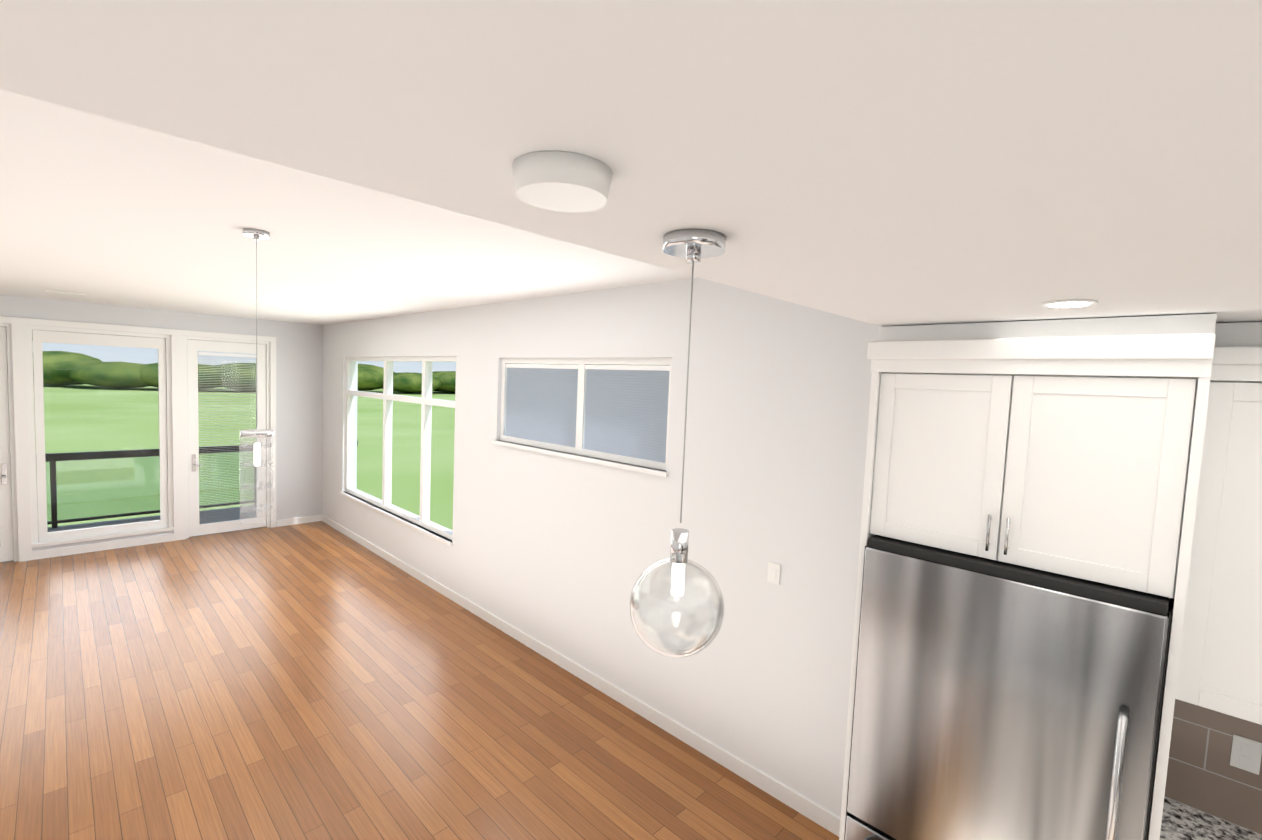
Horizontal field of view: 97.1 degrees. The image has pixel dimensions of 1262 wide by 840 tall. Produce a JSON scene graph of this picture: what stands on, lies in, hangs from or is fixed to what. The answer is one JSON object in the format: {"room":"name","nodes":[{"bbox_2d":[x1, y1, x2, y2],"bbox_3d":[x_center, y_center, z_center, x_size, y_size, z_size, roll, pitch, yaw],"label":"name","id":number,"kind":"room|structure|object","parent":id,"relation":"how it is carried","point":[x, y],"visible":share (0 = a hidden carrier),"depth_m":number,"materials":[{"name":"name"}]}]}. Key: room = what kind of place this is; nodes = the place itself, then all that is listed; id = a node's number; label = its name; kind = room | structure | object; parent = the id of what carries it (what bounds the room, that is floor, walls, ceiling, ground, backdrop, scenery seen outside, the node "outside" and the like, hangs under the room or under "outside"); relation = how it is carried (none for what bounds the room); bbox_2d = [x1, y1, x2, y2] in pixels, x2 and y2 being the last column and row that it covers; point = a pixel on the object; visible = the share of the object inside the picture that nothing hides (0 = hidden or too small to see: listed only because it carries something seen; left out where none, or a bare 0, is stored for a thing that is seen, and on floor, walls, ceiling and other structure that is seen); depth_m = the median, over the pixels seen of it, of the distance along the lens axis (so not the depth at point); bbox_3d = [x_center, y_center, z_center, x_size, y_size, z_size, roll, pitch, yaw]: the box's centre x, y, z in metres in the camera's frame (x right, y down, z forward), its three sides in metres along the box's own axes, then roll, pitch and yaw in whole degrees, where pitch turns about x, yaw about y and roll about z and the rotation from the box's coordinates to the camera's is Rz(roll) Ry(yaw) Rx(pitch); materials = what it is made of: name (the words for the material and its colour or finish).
{"room":"kitchen","nodes":[
{"label":"kitchen","id":0,"kind":"room"},
{"bbox_2d":[0,295,322,550],"bbox_3d":[-6.719,0.101,7.144,0.200,3.120,5.000,6,5,44],"label":"wall","id":1,"kind":"structure","parent":0,"point":[299,415],"depth_m":8.48,"materials":[{"name":"white paint"}]},
{"bbox_2d":[0,323,18,561],"bbox_3d":[-7.598,0.289,6.191,0.135,2.800,1.020,6,5,44],"label":"door","id":2,"kind":"structure","parent":1,"relation":"in","point":[8,495],"depth_m":6.51,"materials":[{"name":"white"}]},
{"bbox_2d":[26,325,172,543],"bbox_3d":[-6.714,0.179,7.114,0.100,2.630,1.320,6,5,44],"label":"window","id":3,"kind":"structure","parent":1,"relation":"in","point":[34,356],"depth_m":6.97,"materials":[{"name":"white"}]},
{"bbox_2d":[32,533,173,559],"bbox_3d":[-6.719,1.615,7.156,0.014,0.100,1.320,6,5,44],"label":"baseboard","id":4,"kind":"structure","parent":1,"relation":"attached to","point":[41,554],"depth_m":7.10,"materials":[{"name":"white wood"}]},
{"bbox_2d":[0,316,275,561],"bbox_3d":[-6.724,0.225,7.131,0.230,2.875,3.740,6,5,44],"label":"door frame","id":5,"kind":"structure","parent":1,"relation":"attached to","point":[21,424],"depth_m":7.18,"materials":[{"name":"white wood"}]},
{"bbox_2d":[184,336,269,537],"bbox_3d":[-5.803,0.241,8.036,0.135,2.800,1.010,6,5,44],"label":"door","id":6,"kind":"structure","parent":1,"relation":"in","point":[193,346],"depth_m":7.90,"materials":[{"name":"white"}]},
{"bbox_2d":[198,352,256,522],"bbox_3d":[-6.695,0.275,7.094,0.028,2.405,3.279,6,5,44],"label":"blinds","id":7,"kind":"object","parent":6,"relation":"attached to","point":[224,354],"visible":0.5,"depth_m":7.98,"materials":[{"name":"white plastic"}]},
{"bbox_2d":[276,515,319,526],"bbox_3d":[-5.192,1.574,8.725,0.014,0.100,0.620,6,5,44],"label":"baseboard","id":8,"kind":"structure","parent":1,"relation":"attached to","point":[284,522],"depth_m":8.70,"materials":[{"name":"white wood"}]},
{"bbox_2d":[0,89,696,324],"bbox_3d":[-2.466,-1.084,2.973,11.900,0.150,5.400,6,5,44],"label":"ceiling","id":9,"kind":"structure","parent":0,"point":[95,209],"depth_m":3.08,"materials":[{"name":"white paint"}]},
{"bbox_2d":[46,290,85,295],"bbox_3d":[-5.986,-1.346,5.905,0.150,0.007,0.300,6,5,44],"label":"ceiling vent","id":10,"kind":"object","parent":9,"relation":"in","point":[65,292],"visible":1,"depth_m":5.88,"materials":[{"name":"white metal"}]},
{"bbox_2d":[239,228,274,524],"bbox_3d":[-1.980,-0.219,2.949,0.156,1.530,0.156,6,5,44],"label":"dining pendant light","id":11,"kind":"object","parent":9,"relation":"hanging from","point":[256,235],"visible":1,"depth_m":2.94,"materials":[{"name":"clear glass"}]},
{"bbox_2d":[0,521,838,839],"bbox_3d":[-2.600,2.151,3.189,11.900,0.100,5.400,6,5,44],"label":"floor","id":12,"kind":"structure","parent":0,"point":[314,681],"depth_m":3.86,"materials":[{"name":"brown wood"}]},
{"bbox_2d":[0,0,1261,326],"bbox_3d":[1.226,-0.484,0.492,2.780,0.450,3.530,6,5,44],"label":"ceiling","id":13,"kind":"structure","parent":0,"point":[904,162],"depth_m":0.58,"materials":[{"name":"white paint"}]},
{"bbox_2d":[512,151,612,212],"bbox_3d":[-0.091,-0.311,0.738,0.132,0.035,0.132,6,5,44],"label":"smoke detector","id":14,"kind":"object","parent":13,"relation":"attached to","point":[559,181],"visible":1,"depth_m":0.70,"materials":[{"name":"white plastic"}]},
{"bbox_2d":[630,228,725,657],"bbox_3d":[0.102,0.057,1.063,0.184,0.797,0.184,6,5,44],"label":"pendant light","id":15,"kind":"object","parent":13,"relation":"hanging from","point":[692,246],"visible":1,"depth_m":1.05,"materials":[{"name":"clear glass"}]},
{"bbox_2d":[1042,299,1097,307],"bbox_3d":[1.227,-0.325,1.562,0.123,0.007,0.123,5,5,38],"label":"recessed light","id":16,"kind":"object","parent":13,"relation":"in","point":[1069,303],"visible":0.96,"depth_m":1.51,"materials":[{"name":"white plastic"}]},
{"bbox_2d":[322,277,1169,817],"bbox_3d":[-0.792,0.490,5.014,11.700,3.120,0.200,6,5,44],"label":"wall","id":17,"kind":"structure","parent":0,"point":[560,555],"depth_m":3.73,"materials":[{"name":"white paint"}]},
{"bbox_2d":[340,356,455,545],"bbox_3d":[-3.032,0.211,7.125,3.360,2.030,0.170,6,5,44],"label":"window","id":18,"kind":"structure","parent":17,"relation":"in","point":[426,401],"depth_m":7.18,"materials":[{"name":"white"}]},
{"bbox_2d":[320,514,839,836],"bbox_3d":[-1.838,1.901,5.920,8.760,0.100,0.014,6,5,44],"label":"baseboard","id":19,"kind":"structure","parent":17,"relation":"attached to","point":[778,790],"depth_m":4.06,"materials":[{"name":"white wood"}]},
{"bbox_2d":[493,358,671,476],"bbox_3d":[-0.469,-0.102,4.622,2.192,0.820,0.170,6,5,44],"label":"window","id":20,"kind":"structure","parent":17,"relation":"in","point":[581,362],"depth_m":4.54,"materials":[{"name":"white wood"}]},
{"bbox_2d":[505,364,669,462],"bbox_3d":[-0.464,-0.115,4.625,2.042,0.685,0.030,6,5,44],"label":"window glass","id":21,"kind":"object","parent":20,"relation":"attached to","point":[625,415],"visible":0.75,"depth_m":4.43,"materials":[{"name":"grey"}]},
{"bbox_2d":[767,562,780,584],"bbox_3d":[0.842,0.904,3.287,0.080,0.120,0.010,6,5,44],"label":"switch plate","id":22,"kind":"object","parent":17,"relation":"attached to","point":[773,575],"visible":1,"depth_m":3.28,"materials":[{"name":"white plastic"}]},
{"bbox_2d":[863,354,1206,605],"bbox_3d":[1.533,0.144,2.182,0.908,0.720,0.597,6,5,44],"label":"upper cabinet","id":23,"kind":"object","parent":17,"relation":"attached to","point":[1124,452],"depth_m":1.89,"materials":[{"name":"white wood"}]},
{"bbox_2d":[1163,358,1261,733],"bbox_3d":[2.286,0.412,1.637,0.918,1.120,0.339,6,5,44],"label":"upper cabinet","id":24,"kind":"object","parent":17,"relation":"attached to","point":[1214,651],"depth_m":1.77,"materials":[{"name":"white wood"}]},
{"bbox_2d":[1147,790,1261,839],"bbox_3d":[2.437,1.528,1.318,1.782,0.040,0.627,6,5,44],"label":"countertop","id":25,"kind":"structure","parent":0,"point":[1169,818],"depth_m":1.97,"materials":[{"name":"grey stone"}]},
{"bbox_3d":[1.155,2.479,0.614,2.900,0.100,3.865,6,5,44],"label":"floor","id":26,"kind":"structure","parent":0,"visible":0},
{"bbox_2d":[844,535,1170,839],"bbox_3d":[1.430,1.420,2.215,0.900,1.822,0.687,6,5,44],"label":"fridge","id":27,"kind":"object","parent":26,"relation":"on","point":[996,700],"visible":0.9,"depth_m":1.95,"materials":[{"name":"silver metal"}]},
{"label":"outside","id":28,"kind":"structure","parent":0,"visible":0},
{"bbox_2d":[13,505,255,548],"bbox_3d":[-7.245,1.745,8.187,1.750,0.260,6.700,6,5,44],"label":"deck","id":29,"kind":"object","parent":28,"point":[139,519],"depth_m":8.86,"materials":[{"name":"grey concrete"}]},
{"bbox_2d":[10,440,357,527],"bbox_3d":[-7.803,1.012,8.691,0.070,1.090,6.730,6,5,44],"label":"rail","id":30,"kind":"object","parent":29,"relation":"on","point":[120,454],"depth_m":8.56,"materials":[{"name":"grey metal"}]},
{"bbox_2d":[8,384,454,529],"bbox_3d":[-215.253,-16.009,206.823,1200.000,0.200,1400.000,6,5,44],"label":"lawn","id":31,"kind":"structure","parent":28,"point":[442,468],"depth_m":48.19,"materials":[{"name":"green plant"}]},
{"bbox_2d":[7,351,665,392],"bbox_3d":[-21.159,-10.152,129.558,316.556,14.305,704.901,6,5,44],"label":"trees","id":32,"kind":"object","parent":31,"relation":"on","point":[370,377],"depth_m":134.01,"materials":[{"name":"green plant"}]}
]}

